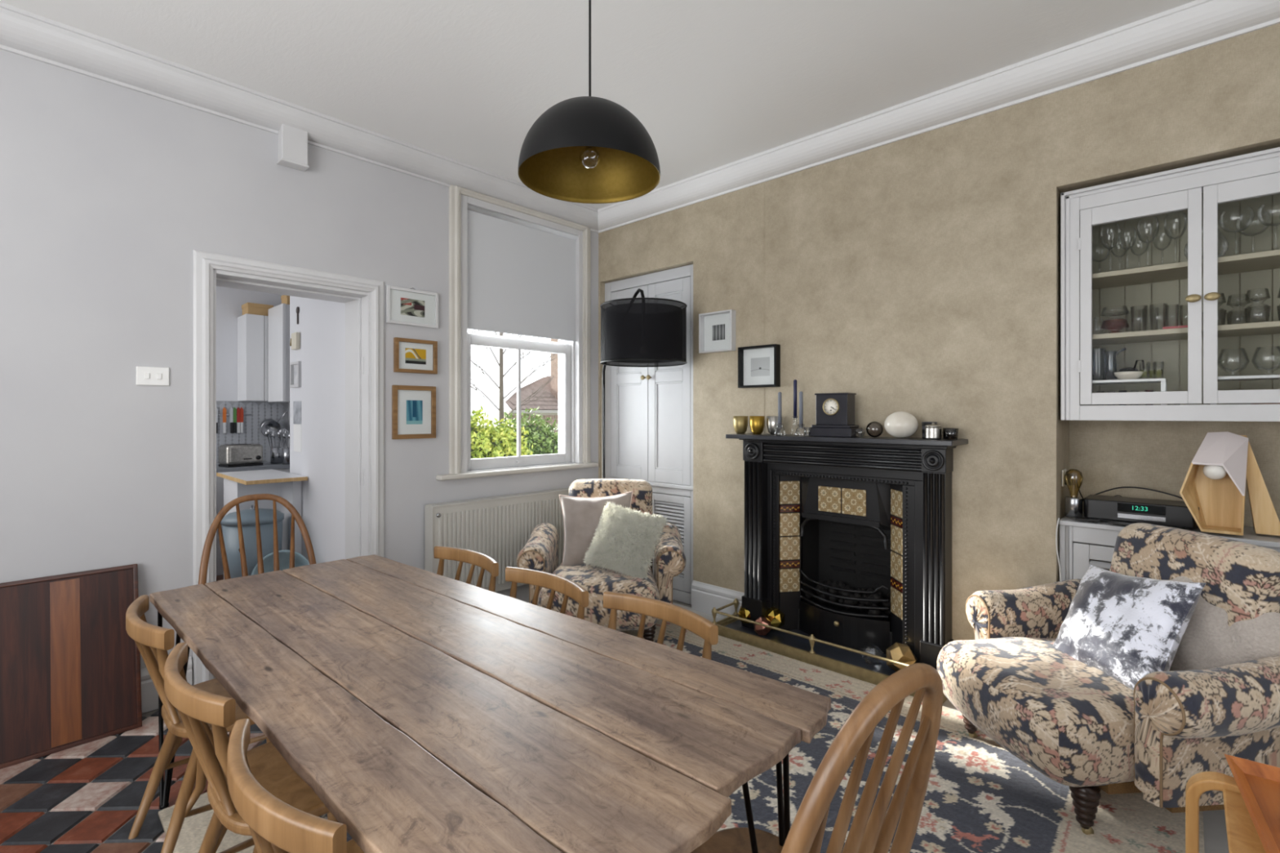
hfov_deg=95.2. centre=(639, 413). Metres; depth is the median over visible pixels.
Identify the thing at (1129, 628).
velvet cushion
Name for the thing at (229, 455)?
toaster
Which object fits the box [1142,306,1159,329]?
glass tumbler
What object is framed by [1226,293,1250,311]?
glass
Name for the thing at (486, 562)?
chair
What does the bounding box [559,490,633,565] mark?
velvet cushion
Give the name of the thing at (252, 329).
upper cabinet
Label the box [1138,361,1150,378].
shot glass
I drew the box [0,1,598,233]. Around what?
trim
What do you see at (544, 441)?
shrub
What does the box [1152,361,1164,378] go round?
shot glass
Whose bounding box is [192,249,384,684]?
door frame
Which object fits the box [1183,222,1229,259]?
wine glass
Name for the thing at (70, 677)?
wooden panel
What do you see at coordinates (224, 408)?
kitchen knife
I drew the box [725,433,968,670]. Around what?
fireplace
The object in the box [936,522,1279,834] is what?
armchair
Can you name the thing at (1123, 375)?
bowl
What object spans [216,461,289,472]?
countertop
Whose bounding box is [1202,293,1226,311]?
glass
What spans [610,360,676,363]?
diffuser
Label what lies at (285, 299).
cardboard box
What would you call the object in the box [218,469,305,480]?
countertop
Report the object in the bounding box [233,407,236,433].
kitchen knife
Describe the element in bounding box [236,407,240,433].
kitchen knife
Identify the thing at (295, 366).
print
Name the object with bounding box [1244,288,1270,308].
glass
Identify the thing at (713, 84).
ceiling
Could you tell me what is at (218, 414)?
rack
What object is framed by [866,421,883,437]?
glass ball
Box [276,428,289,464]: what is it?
utensil holder
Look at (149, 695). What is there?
baseboard
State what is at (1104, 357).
glass jug
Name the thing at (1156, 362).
shot glass
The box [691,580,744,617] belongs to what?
baseboard
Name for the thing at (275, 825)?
chair
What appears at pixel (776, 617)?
ornament
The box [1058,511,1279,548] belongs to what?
countertop
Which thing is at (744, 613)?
ornament
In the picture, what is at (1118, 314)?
glass
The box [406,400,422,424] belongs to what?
print
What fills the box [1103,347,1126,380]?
glass jug
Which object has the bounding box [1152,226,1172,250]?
wine glass
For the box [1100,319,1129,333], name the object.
glass
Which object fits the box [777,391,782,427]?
candle
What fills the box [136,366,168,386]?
light switch
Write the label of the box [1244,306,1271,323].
tumbler
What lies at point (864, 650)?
ornament
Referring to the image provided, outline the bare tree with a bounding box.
[468,328,556,425]
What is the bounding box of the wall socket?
[1062,468,1075,486]
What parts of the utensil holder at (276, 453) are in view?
pot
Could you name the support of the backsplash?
attached to the wall at (229, 301)
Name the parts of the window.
sill, sash, sash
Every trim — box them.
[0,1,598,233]
[597,0,1279,233]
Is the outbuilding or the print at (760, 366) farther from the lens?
the outbuilding
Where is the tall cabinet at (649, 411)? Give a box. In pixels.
[604,264,693,604]
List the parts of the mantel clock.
moulding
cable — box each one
[1055,517,1062,582]
[1075,480,1122,499]
[1082,486,1182,501]
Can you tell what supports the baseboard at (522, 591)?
attached to the wall at (108, 192)
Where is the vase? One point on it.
(900, 424)
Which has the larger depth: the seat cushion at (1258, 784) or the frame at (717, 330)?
the frame at (717, 330)
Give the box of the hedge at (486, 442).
[471,405,533,458]
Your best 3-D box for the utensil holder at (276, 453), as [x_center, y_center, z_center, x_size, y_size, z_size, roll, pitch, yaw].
[-3.402,0.296,5.483,0.195,0.335,0.185,0,0,43]
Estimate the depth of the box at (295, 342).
4.59 m
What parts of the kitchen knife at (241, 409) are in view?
handle, blade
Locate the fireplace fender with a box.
[711,598,947,703]
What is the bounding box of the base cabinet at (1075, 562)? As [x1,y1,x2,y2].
[1058,511,1279,581]
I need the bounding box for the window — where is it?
[435,184,598,480]
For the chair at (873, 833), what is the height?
1.005 m
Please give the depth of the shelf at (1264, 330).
2.57 m
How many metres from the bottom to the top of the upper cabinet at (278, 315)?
0.860 m
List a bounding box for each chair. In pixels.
[125,595,270,852]
[164,642,338,852]
[198,493,315,738]
[226,718,364,852]
[434,546,498,591]
[505,566,588,619]
[603,591,718,659]
[690,662,942,852]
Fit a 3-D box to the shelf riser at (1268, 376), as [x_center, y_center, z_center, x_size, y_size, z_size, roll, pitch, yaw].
[2.577,-0.082,2.328,0.435,0.142,0.180,0,0,43]
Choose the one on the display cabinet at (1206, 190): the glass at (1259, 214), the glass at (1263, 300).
the glass at (1259, 214)
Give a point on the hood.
(851, 502)
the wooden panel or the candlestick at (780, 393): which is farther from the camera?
the candlestick at (780, 393)
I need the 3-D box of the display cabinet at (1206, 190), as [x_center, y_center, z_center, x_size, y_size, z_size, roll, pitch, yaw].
[2.447,-0.499,2.511,1.000,1.058,0.410,0,0,43]
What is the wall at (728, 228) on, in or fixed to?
attached to the wall at (919, 275)
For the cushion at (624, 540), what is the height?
0.452 m
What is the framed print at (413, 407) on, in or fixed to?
attached to the wall at (108, 192)
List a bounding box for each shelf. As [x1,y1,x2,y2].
[725,433,968,446]
[1092,249,1279,289]
[1092,320,1279,345]
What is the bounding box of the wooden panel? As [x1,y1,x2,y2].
[0,564,142,768]
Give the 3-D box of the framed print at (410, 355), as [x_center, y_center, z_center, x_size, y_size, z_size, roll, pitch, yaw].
[-1.401,-0.360,3.656,0.030,0.210,0.272,0,0,43]
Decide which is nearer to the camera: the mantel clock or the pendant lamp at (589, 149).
the pendant lamp at (589, 149)
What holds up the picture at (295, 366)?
attached to the wall at (321, 326)
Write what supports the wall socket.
attached to the wall at (919, 275)
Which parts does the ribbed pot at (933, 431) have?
lid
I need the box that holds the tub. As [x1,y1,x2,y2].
[250,549,309,575]
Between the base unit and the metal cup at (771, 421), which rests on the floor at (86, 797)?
the base unit
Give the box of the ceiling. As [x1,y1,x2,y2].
[0,0,1195,209]
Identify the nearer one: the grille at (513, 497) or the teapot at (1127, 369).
the teapot at (1127, 369)
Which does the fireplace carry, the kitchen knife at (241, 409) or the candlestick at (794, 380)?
the candlestick at (794, 380)
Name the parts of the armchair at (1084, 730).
leg, arm, armrest, seat, leg, arm, backrest, armrest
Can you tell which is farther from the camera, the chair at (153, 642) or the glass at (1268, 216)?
the glass at (1268, 216)
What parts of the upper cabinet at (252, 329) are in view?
door, door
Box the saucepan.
[259,411,286,437]
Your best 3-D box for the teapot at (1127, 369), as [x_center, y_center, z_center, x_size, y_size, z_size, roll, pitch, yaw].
[2.245,-0.200,2.685,0.084,0.092,0.084,0,0,-2]
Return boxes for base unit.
[216,461,289,575]
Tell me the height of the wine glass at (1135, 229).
0.195 m
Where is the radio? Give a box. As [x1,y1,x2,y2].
[1083,494,1199,528]
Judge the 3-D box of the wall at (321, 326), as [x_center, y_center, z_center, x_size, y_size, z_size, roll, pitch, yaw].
[-2.287,-0.070,4.314,1.460,2.900,0.190,0,0,43]
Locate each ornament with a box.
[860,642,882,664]
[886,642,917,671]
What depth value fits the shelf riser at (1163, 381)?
2.60 m
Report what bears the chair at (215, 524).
on the floor at (86, 797)
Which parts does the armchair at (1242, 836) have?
bent leg frame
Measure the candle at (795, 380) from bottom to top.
0.231 m
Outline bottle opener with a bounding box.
[296,306,299,324]
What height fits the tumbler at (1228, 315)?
0.065 m
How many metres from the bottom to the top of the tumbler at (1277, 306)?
0.065 m
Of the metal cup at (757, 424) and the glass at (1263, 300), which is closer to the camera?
the glass at (1263, 300)
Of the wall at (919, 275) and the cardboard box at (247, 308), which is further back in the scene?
the cardboard box at (247, 308)
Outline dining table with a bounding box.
[149,554,831,852]
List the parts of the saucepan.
pan handle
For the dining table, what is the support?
on the patterned rug
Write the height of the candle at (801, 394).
0.211 m
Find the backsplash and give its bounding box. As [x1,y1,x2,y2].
[216,400,287,464]
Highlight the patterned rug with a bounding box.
[158,618,1204,852]
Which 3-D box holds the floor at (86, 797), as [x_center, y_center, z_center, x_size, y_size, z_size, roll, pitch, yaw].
[-1.000,1.437,2.388,8.650,0.126,5.450,0,0,43]
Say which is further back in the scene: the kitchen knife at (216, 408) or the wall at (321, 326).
the kitchen knife at (216, 408)
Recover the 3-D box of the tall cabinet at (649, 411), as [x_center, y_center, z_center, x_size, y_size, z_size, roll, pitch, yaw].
[0.065,0.150,4.519,0.962,2.460,0.101,0,0,43]
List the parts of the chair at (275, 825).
post, seat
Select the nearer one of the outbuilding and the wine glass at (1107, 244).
the wine glass at (1107, 244)
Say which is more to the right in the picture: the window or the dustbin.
the window
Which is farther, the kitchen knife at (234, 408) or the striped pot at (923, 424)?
the kitchen knife at (234, 408)
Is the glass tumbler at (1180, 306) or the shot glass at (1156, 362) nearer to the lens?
the glass tumbler at (1180, 306)
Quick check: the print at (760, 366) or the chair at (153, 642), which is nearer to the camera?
the chair at (153, 642)
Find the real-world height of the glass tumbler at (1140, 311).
0.115 m
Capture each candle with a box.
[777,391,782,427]
[793,379,796,417]
[799,391,803,427]
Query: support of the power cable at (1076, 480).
attached to the radio
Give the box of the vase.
[884,411,918,438]
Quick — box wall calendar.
[293,400,301,452]
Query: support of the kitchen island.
on the floor at (86, 797)
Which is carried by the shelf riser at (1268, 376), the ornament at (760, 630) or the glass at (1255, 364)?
the glass at (1255, 364)
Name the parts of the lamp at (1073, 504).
bulb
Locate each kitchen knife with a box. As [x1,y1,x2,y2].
[216,408,217,433]
[222,406,226,433]
[230,407,233,433]
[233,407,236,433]
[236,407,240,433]
[240,407,243,432]
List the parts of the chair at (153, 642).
rail, leg, post, leg, post, seat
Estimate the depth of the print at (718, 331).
3.98 m
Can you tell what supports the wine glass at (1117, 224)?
on the display cabinet at (1206, 190)
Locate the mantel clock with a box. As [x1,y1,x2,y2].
[808,392,862,437]
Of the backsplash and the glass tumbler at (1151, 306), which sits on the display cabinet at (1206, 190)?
the glass tumbler at (1151, 306)
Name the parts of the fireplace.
knob, slip panel, shelf moulding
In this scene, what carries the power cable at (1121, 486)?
on the countertop
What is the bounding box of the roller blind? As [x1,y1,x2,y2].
[466,204,577,341]
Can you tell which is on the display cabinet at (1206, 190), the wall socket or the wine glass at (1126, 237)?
the wine glass at (1126, 237)
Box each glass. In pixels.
[1092,243,1110,262]
[1100,223,1120,271]
[1100,305,1129,321]
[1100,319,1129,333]
[1110,235,1128,270]
[1118,226,1136,270]
[1129,235,1148,267]
[1136,216,1159,267]
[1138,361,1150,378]
[1146,362,1156,378]
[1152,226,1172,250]
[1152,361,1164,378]
[1164,211,1187,263]
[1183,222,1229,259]
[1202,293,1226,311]
[1217,347,1249,376]
[1218,206,1254,255]
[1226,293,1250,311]
[1235,210,1271,253]
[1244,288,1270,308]
[1251,346,1279,375]
[1257,204,1279,250]
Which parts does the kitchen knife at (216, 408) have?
blade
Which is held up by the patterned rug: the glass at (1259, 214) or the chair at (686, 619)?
the chair at (686, 619)
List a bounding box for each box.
[241,302,273,315]
[276,124,309,171]
[280,294,289,304]
[289,332,300,350]
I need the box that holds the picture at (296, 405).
[293,400,301,424]
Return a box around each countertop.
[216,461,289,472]
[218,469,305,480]
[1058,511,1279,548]
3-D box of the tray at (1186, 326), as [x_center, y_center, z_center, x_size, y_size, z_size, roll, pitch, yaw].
[2.331,-0.370,2.530,0.100,0.010,0.100,0,0,43]
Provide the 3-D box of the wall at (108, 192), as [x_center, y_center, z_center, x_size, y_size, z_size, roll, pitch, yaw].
[-1.936,-0.220,3.364,0.350,3.200,5.300,0,0,43]
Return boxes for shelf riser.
[1092,377,1166,404]
[1209,374,1279,404]
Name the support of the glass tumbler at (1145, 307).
on the display cabinet at (1206, 190)
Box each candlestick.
[773,391,786,435]
[790,379,799,435]
[794,391,807,435]
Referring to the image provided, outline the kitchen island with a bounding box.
[216,469,307,579]
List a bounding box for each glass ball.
[855,427,864,436]
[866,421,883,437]
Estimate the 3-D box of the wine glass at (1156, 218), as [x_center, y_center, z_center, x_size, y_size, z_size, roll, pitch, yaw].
[2.252,-0.758,2.590,0.076,0.225,0.076,0,0,43]
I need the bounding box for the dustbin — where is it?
[221,504,284,578]
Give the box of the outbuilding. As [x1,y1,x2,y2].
[503,338,558,432]
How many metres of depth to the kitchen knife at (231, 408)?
5.45 m
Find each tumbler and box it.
[942,427,955,439]
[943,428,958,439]
[1124,309,1142,332]
[1130,305,1147,331]
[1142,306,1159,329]
[1149,302,1167,330]
[1165,304,1178,326]
[1179,305,1182,325]
[1202,310,1226,325]
[1226,310,1246,324]
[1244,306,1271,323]
[1276,305,1279,320]
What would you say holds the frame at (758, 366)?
attached to the wall at (919, 275)
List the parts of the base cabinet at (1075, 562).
bead post, cabinet door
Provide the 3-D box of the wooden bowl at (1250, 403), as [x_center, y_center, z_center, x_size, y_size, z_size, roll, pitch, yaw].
[2.540,-0.045,2.335,0.170,0.070,0.170,0,0,43]
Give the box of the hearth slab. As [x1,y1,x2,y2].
[724,619,895,675]
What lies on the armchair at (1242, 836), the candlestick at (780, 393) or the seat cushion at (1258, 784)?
the seat cushion at (1258, 784)
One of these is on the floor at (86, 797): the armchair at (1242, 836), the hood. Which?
the armchair at (1242, 836)
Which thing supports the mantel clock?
on the fireplace
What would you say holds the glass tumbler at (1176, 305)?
on the tray at (1186, 326)
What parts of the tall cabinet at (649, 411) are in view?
door, panel moulding, panel moulding, ledge moulding, door, panel moulding, panel moulding, louvred door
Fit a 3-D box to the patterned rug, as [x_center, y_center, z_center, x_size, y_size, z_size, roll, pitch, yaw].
[0.200,1.371,2.076,2.630,0.015,2.630,0,0,43]
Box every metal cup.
[733,416,747,434]
[749,416,764,434]
[766,416,781,434]
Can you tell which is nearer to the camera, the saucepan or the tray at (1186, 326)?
the tray at (1186, 326)
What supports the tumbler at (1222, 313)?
on the display cabinet at (1206, 190)
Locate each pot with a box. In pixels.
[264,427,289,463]
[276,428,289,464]
[921,422,937,438]
[924,422,942,439]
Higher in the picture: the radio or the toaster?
the toaster
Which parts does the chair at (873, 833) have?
seat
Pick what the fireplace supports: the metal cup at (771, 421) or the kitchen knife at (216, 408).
the metal cup at (771, 421)
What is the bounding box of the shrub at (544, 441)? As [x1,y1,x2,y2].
[493,406,558,455]
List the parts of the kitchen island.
panel, panel, post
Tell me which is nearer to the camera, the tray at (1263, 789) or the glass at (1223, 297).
the tray at (1263, 789)
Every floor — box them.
[0,574,691,852]
[619,602,1228,852]
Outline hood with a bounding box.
[800,476,890,527]
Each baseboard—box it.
[140,656,191,713]
[494,583,528,602]
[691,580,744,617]
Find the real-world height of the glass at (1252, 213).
0.200 m
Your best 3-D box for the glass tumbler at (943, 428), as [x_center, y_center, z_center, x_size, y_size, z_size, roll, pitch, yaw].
[1.555,0.099,2.939,0.058,0.055,0.058,0,0,43]
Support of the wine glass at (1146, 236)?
on the display cabinet at (1206, 190)
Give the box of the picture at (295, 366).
[289,360,301,387]
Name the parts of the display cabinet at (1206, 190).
cabinet door, knob, knob, cabinet door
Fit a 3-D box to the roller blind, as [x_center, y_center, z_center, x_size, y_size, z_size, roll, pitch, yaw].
[-0.838,-0.902,4.336,0.060,1.085,1.064,0,0,43]
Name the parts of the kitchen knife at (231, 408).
handle, blade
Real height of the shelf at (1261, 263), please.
0.022 m
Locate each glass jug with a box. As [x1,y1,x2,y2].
[1101,348,1106,380]
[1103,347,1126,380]
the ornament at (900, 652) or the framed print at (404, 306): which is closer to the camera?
the ornament at (900, 652)
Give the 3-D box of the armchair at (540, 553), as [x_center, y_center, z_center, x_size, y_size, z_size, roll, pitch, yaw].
[-0.234,0.920,3.651,1.024,0.940,0.954,0,0,0]
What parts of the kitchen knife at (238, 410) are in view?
handle, blade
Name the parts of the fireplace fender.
post, rail, post, rail, post, rail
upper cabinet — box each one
[237,313,268,401]
[268,303,289,402]
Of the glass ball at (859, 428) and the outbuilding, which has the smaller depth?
the glass ball at (859, 428)
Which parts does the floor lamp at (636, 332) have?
lamp shade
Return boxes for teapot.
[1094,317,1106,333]
[1118,360,1145,372]
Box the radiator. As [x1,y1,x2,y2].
[425,487,568,591]
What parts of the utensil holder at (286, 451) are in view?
pot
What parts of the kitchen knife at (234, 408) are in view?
handle, blade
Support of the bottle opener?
attached to the wall at (321, 326)
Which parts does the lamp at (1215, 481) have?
bulb, panel, support leg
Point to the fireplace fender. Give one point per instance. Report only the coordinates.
(810, 657)
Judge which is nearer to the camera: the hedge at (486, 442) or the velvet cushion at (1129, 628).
the velvet cushion at (1129, 628)
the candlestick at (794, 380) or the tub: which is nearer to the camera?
the candlestick at (794, 380)
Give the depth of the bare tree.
11.70 m
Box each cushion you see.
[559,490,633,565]
[582,501,667,578]
[1053,564,1205,690]
[1161,576,1279,671]
[1224,753,1279,852]
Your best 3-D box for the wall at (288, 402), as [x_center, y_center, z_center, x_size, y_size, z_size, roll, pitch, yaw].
[-2.569,-0.070,4.994,2.800,2.900,0.060,0,0,43]
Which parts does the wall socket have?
plate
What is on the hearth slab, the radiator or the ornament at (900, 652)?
the ornament at (900, 652)
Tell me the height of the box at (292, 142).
0.282 m
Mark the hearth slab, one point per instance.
(822, 649)
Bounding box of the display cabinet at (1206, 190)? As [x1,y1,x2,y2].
[1060,146,1279,422]
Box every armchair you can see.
[516,478,685,641]
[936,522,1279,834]
[1185,771,1266,852]
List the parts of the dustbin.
bin lid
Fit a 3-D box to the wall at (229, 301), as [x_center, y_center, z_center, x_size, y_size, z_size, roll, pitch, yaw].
[-4.452,-0.070,4.918,0.150,2.900,2.740,0,0,43]
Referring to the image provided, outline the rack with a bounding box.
[217,413,251,415]
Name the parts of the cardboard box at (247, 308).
box lid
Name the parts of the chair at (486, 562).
post, rail, post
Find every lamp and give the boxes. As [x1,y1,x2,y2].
[518,0,660,204]
[600,288,687,478]
[1064,469,1083,517]
[1179,431,1279,535]
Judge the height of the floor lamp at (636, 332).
2.247 m
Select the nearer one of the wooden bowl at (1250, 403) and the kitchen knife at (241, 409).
the wooden bowl at (1250, 403)
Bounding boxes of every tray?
[1162,324,1187,329]
[1244,773,1279,851]
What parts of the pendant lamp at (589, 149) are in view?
lamp shade, cord, bulb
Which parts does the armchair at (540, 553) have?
arm, armrest, seat, backrest, leg, armrest, arm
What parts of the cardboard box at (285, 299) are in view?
box lid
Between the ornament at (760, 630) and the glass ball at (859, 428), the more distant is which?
the ornament at (760, 630)
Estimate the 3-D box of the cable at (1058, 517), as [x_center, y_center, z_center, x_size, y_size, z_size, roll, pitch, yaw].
[1.928,0.630,2.689,0.024,0.301,0.022,0,0,43]
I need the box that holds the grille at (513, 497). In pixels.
[426,487,568,507]
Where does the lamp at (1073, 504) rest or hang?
on the countertop
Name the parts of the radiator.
panel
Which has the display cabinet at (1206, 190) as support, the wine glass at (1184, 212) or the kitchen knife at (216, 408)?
the wine glass at (1184, 212)
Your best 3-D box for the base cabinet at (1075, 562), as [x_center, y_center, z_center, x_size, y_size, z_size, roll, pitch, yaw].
[2.451,0.938,2.519,1.010,0.885,0.382,0,0,43]
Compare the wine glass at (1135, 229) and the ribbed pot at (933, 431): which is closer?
the wine glass at (1135, 229)
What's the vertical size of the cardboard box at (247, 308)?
0.105 m
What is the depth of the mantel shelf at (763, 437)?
3.14 m
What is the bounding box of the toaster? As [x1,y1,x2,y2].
[218,444,263,467]
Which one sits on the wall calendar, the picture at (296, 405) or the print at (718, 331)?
the picture at (296, 405)
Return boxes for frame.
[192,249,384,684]
[698,309,736,353]
[737,343,780,388]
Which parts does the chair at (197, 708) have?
rail, post, leg, post, leg, seat, leg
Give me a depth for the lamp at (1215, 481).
2.40 m
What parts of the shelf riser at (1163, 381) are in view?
leg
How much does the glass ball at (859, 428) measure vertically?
0.050 m
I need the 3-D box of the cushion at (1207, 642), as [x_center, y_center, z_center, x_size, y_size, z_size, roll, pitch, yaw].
[2.030,0.780,2.112,0.228,0.610,0.633,0,0,-12]
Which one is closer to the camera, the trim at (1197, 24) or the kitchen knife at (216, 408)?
the trim at (1197, 24)
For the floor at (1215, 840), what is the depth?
1.95 m
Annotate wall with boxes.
[0,48,598,685]
[216,286,288,447]
[288,402,289,447]
[289,296,345,563]
[598,23,1279,640]
[693,182,764,592]
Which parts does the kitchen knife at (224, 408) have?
handle, blade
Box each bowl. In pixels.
[1113,371,1143,379]
[1249,403,1279,404]
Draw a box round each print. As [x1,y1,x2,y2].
[293,364,297,384]
[386,284,438,328]
[391,385,435,439]
[393,337,437,373]
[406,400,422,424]
[712,324,724,340]
[751,356,769,376]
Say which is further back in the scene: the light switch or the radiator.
the radiator
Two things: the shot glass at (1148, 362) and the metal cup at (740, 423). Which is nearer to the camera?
the shot glass at (1148, 362)
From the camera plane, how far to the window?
4.29 m
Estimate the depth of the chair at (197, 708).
1.38 m
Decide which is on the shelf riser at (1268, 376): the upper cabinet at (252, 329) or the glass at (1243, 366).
the glass at (1243, 366)

